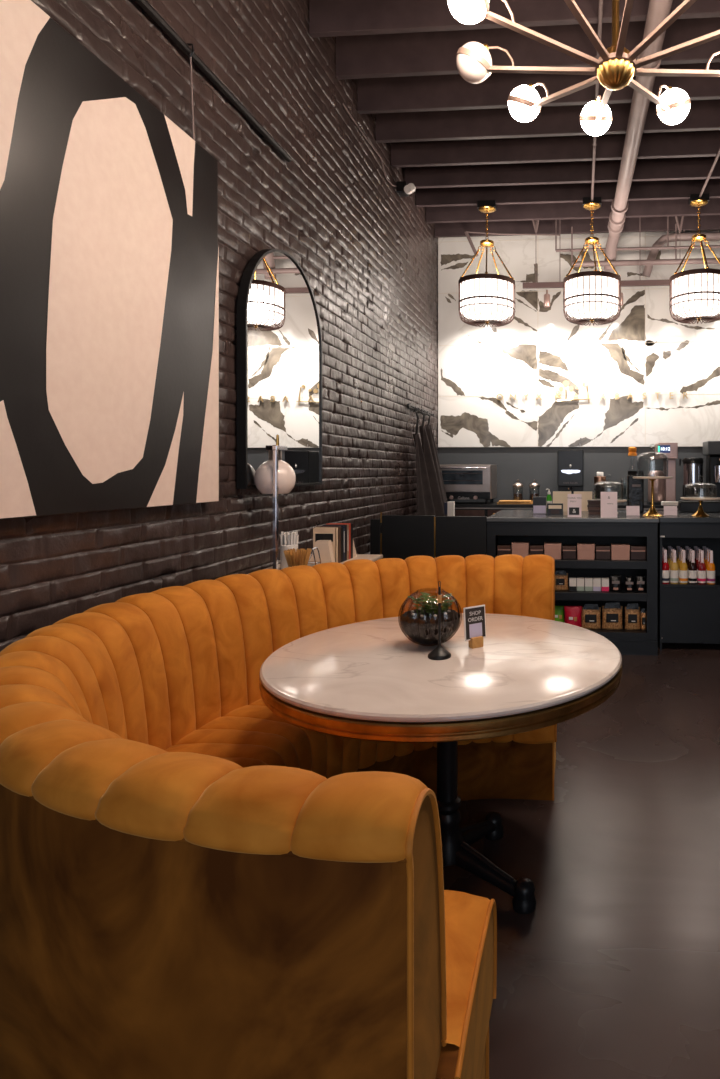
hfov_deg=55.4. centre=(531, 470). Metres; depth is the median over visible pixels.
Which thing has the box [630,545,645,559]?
box
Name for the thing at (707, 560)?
drink bottle
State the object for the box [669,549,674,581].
drink bottle
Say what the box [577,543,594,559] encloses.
box
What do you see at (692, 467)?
airpot
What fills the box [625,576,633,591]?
pouch
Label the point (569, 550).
box
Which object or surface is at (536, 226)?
bracket
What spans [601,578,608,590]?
carton
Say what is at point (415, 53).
ceiling beam
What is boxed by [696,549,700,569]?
drink bottle
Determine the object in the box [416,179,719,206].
ceiling beam
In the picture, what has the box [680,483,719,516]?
cake stand
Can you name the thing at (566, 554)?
tray
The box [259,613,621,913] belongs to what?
round table
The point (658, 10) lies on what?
ceiling pipe
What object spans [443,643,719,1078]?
floor
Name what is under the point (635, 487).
coffee bag
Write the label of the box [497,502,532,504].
cutting board
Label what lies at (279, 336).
arched mirror
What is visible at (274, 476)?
table lamp
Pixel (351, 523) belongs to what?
book
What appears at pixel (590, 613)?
bag
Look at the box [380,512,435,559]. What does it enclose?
gate
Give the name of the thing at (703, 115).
ceiling beam
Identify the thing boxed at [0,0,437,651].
wall
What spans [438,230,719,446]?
wall
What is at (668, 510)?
price card
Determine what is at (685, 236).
pipe
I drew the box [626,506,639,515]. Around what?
price card
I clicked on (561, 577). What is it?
bag
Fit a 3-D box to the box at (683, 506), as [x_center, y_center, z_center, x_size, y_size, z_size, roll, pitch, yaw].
[1.409,0.299,5.466,0.340,0.092,0.110,0,0,4]
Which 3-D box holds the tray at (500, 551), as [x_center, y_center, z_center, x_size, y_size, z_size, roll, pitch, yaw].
[-0.207,0.629,4.964,0.102,0.060,0.110,0,0,4]
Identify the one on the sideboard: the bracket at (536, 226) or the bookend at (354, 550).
the bookend at (354, 550)
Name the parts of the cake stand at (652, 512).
plate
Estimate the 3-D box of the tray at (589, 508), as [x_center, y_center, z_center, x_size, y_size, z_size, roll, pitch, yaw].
[0.519,0.295,5.195,0.146,0.024,0.100,0,0,7]
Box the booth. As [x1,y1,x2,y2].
[0,554,556,1078]
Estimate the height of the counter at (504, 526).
1.000 m
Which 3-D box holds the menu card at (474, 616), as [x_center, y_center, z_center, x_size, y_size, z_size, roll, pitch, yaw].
[-0.187,0.521,2.173,0.084,0.135,0.026,0,0,-38]
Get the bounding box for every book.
[313,527,337,561]
[314,526,340,562]
[323,524,346,560]
[328,523,350,558]
[341,526,344,561]
[341,527,342,561]
[347,524,348,559]
[351,523,352,557]
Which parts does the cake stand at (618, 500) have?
plate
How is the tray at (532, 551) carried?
on the box at (535, 549)
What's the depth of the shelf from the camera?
4.86 m
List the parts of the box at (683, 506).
lid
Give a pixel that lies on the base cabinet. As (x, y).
(464, 536)
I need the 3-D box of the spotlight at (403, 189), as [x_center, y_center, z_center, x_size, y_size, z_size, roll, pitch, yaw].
[-1.108,-2.475,5.708,0.146,0.132,0.148,0,0,4]
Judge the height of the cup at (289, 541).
0.193 m
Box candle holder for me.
[428,581,450,659]
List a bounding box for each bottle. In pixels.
[546,488,551,502]
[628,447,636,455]
[662,550,669,583]
[668,547,672,562]
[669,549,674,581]
[670,550,678,583]
[677,547,681,562]
[678,549,683,565]
[679,550,687,583]
[685,547,690,562]
[687,549,692,565]
[688,550,696,583]
[695,547,698,562]
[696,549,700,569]
[697,550,705,583]
[704,548,707,562]
[705,549,709,581]
[707,550,714,583]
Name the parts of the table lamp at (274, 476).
lamp shade, arm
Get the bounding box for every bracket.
[532,220,538,231]
[675,216,683,231]
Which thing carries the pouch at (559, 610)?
on the counter at (504, 526)
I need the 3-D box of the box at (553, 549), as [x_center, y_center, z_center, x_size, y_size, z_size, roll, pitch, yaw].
[0.159,0.601,4.907,0.127,0.117,0.114,0,0,4]
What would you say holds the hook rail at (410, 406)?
attached to the wall at (366, 253)
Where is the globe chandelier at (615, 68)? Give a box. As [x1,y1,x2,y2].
[448,0,719,135]
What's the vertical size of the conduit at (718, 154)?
0.036 m
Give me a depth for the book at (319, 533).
3.45 m
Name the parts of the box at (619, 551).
lid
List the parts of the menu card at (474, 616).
blank panel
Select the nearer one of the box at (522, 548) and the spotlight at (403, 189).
the box at (522, 548)
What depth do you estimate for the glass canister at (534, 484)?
6.96 m
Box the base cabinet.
[436,516,486,558]
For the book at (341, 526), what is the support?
on the sideboard
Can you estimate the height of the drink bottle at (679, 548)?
0.251 m
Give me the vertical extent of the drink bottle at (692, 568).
0.251 m
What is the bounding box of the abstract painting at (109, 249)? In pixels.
[0,0,218,519]
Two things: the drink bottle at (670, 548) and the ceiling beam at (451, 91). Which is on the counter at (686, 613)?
the drink bottle at (670, 548)
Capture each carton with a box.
[569,577,575,590]
[577,577,583,590]
[585,577,592,590]
[593,577,600,590]
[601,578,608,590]
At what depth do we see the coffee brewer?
6.65 m
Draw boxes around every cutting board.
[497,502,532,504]
[499,500,532,502]
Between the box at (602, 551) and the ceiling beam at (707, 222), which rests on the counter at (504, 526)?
the box at (602, 551)
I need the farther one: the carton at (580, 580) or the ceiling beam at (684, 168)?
the ceiling beam at (684, 168)
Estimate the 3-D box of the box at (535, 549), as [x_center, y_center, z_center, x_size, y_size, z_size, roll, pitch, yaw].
[0.039,0.611,4.946,0.100,0.096,0.114,0,0,4]
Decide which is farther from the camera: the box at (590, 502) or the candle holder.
the box at (590, 502)
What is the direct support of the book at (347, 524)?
on the sideboard
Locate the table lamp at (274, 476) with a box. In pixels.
[254,434,295,568]
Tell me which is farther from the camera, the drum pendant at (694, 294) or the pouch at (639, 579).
the drum pendant at (694, 294)
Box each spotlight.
[396,181,415,196]
[544,290,549,307]
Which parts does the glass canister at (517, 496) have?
lid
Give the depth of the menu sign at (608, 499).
4.80 m
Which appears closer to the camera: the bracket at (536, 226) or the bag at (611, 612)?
the bag at (611, 612)
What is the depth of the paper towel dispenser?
6.75 m
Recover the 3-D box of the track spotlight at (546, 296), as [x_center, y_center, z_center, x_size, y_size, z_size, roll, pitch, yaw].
[0.159,-1.825,6.867,0.068,0.180,0.068,0,0,4]
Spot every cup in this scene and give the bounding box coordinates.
[280,531,298,568]
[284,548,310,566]
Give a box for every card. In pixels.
[463,605,485,648]
[553,491,570,510]
[574,491,591,510]
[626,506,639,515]
[664,506,676,515]
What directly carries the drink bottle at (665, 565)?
on the counter at (686, 613)
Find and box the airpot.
[679,458,702,500]
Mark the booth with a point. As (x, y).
(198, 881)
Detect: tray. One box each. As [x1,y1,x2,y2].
[497,549,511,555]
[530,549,543,554]
[563,551,575,558]
[588,507,600,509]
[588,512,600,514]
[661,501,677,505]
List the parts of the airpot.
lid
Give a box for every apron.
[413,409,435,516]
[419,412,444,515]
[425,414,446,515]
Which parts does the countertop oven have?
door handle, door, control panel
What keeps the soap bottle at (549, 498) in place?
on the counter at (504, 526)
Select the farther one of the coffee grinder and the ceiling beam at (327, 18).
the coffee grinder
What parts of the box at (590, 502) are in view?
lid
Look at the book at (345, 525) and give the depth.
3.59 m
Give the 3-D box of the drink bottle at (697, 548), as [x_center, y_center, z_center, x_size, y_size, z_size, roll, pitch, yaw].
[1.293,0.724,5.075,0.065,0.251,0.065,0,0,4]
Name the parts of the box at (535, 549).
lid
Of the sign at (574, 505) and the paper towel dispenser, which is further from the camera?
the paper towel dispenser
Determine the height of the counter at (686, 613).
1.000 m
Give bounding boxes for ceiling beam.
[309,0,719,37]
[336,17,719,79]
[357,62,719,113]
[376,99,719,142]
[391,130,719,167]
[404,156,719,187]
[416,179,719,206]
[426,198,719,222]
[435,215,719,237]
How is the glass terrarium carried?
on the round table
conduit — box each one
[555,216,719,251]
[571,224,719,266]
[591,0,602,200]
[699,149,719,197]
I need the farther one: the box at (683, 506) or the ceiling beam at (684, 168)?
the ceiling beam at (684, 168)
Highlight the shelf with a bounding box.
[657,576,719,587]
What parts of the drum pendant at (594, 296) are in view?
suspension rod, suspension rod, lamp shade, suspension rod, suspension rod, suspension rod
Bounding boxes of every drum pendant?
[458,200,514,326]
[563,197,620,325]
[669,193,719,323]
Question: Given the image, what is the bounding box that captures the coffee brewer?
[647,443,677,504]
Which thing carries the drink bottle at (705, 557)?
on the counter at (686, 613)
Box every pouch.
[555,606,563,622]
[564,606,581,626]
[609,575,621,590]
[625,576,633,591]
[635,575,645,591]
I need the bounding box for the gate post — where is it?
[370,519,381,554]
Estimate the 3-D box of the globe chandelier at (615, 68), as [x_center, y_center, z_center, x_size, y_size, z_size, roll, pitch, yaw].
[0.301,-1.999,2.344,1.199,1.232,1.219,0,0,4]
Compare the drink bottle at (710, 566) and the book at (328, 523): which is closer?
the book at (328, 523)
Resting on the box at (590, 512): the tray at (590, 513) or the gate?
the tray at (590, 513)
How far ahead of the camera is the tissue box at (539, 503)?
5.21 m
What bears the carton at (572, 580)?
on the counter at (504, 526)
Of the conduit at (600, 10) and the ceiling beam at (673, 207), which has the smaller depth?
the conduit at (600, 10)
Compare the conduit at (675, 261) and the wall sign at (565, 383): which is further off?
the wall sign at (565, 383)
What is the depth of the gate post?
4.90 m
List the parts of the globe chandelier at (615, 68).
globe, globe, globe, arm, arm, arm, arm, globe, arm, drop rod, arm, arm, arm, globe, arm, arm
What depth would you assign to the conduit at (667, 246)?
6.92 m
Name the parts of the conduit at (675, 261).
hanger rod, hanger rod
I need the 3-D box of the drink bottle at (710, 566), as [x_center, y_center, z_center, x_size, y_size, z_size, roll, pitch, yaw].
[1.347,0.724,4.894,0.065,0.251,0.065,0,0,4]
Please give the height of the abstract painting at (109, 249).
1.869 m
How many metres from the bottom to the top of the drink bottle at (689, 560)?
0.251 m
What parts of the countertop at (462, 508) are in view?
door, door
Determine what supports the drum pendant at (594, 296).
hanging from the ceiling beam at (663, 189)
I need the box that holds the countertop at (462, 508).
[455,501,677,516]
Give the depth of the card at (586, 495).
5.62 m
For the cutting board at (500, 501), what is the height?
0.018 m
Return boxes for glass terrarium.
[398,588,461,645]
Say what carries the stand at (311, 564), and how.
on the sideboard
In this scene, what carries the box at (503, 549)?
on the counter at (504, 526)
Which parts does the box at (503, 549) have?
lid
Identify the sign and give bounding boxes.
[496,381,687,402]
[567,494,581,516]
[601,492,616,517]
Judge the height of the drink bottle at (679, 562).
0.251 m
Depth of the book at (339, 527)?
3.50 m
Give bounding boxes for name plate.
[547,503,562,514]
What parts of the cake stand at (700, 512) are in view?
plate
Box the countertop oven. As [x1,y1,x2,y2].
[440,465,496,503]
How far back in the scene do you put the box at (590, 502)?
5.14 m
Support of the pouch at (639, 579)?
on the counter at (504, 526)
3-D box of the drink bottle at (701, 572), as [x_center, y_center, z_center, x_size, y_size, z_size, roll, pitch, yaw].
[1.280,0.724,4.899,0.065,0.251,0.065,0,0,4]
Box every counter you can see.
[486,510,658,655]
[657,510,719,650]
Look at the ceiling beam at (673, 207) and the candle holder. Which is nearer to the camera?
the candle holder
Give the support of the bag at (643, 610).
on the counter at (504, 526)
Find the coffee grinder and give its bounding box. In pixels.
[703,441,719,500]
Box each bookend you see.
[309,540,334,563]
[353,540,356,556]
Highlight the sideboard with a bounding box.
[247,554,382,574]
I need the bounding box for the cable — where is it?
[342,103,396,186]
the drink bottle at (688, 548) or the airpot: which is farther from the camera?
the airpot
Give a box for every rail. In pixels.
[135,0,291,161]
[407,404,433,416]
[523,279,668,288]
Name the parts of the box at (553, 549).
lid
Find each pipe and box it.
[604,0,672,271]
[642,230,719,276]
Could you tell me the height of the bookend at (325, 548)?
0.130 m
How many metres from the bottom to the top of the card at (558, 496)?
0.168 m
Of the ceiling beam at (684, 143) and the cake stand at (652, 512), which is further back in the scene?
the ceiling beam at (684, 143)
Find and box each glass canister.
[513,480,522,499]
[529,479,539,500]
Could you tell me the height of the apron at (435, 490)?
1.347 m
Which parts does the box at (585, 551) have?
lid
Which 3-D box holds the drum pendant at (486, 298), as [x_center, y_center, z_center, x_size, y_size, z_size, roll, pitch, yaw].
[-0.440,-2.026,6.350,0.554,1.195,0.554,0,0,4]
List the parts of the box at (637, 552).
lid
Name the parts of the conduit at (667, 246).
hanger rod, hanger rod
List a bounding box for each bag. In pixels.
[555,570,567,590]
[582,604,600,628]
[602,602,622,629]
[625,603,639,629]
[627,471,643,512]
[640,608,645,629]
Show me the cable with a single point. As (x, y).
(342, 103)
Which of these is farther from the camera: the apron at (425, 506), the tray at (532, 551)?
the apron at (425, 506)
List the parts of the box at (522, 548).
lid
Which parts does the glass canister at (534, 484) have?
lid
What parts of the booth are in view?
panel, channel seat, panel, seat, seat panel, panel, panel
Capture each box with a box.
[444,501,454,515]
[497,544,511,555]
[512,541,529,557]
[530,544,543,554]
[533,497,546,513]
[544,542,561,558]
[562,544,575,558]
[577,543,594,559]
[587,500,600,504]
[587,505,600,509]
[588,510,600,514]
[595,545,610,558]
[611,543,629,559]
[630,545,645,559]
[678,501,719,511]
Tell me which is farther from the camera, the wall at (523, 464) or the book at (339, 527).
the wall at (523, 464)
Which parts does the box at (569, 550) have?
lid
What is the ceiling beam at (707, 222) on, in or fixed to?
attached to the ceiling
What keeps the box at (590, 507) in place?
on the box at (590, 512)
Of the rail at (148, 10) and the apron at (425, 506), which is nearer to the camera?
the rail at (148, 10)
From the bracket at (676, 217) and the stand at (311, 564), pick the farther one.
the bracket at (676, 217)
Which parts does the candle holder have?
stem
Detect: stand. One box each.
[307,547,320,566]
[591,499,626,513]
[633,476,672,516]
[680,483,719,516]
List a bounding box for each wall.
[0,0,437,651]
[437,246,705,501]
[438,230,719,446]
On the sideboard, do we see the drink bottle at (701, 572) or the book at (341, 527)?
the book at (341, 527)
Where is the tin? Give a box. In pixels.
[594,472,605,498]
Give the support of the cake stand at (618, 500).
on the counter at (504, 526)
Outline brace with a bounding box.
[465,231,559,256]
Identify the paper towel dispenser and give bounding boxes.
[558,450,582,493]
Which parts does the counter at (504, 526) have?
crown moulding, shelf, shelf, shelf, moulding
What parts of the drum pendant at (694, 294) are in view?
suspension rod, suspension rod, lamp shade, chain, suspension rod, suspension rod, suspension rod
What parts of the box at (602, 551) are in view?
lid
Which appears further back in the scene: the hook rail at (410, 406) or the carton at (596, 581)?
the hook rail at (410, 406)
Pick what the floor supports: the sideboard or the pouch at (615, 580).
the sideboard
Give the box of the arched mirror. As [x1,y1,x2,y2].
[237,249,321,488]
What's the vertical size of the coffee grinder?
0.649 m
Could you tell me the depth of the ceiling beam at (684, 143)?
5.45 m
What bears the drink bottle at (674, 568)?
on the counter at (686, 613)
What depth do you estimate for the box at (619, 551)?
4.82 m
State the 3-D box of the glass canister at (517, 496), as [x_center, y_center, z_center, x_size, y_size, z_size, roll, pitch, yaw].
[-0.151,0.218,7.010,0.120,0.254,0.120,0,0,4]
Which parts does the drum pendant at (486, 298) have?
suspension rod, suspension rod, suspension rod, lamp shade, suspension rod, suspension rod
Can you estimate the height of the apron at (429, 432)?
1.369 m

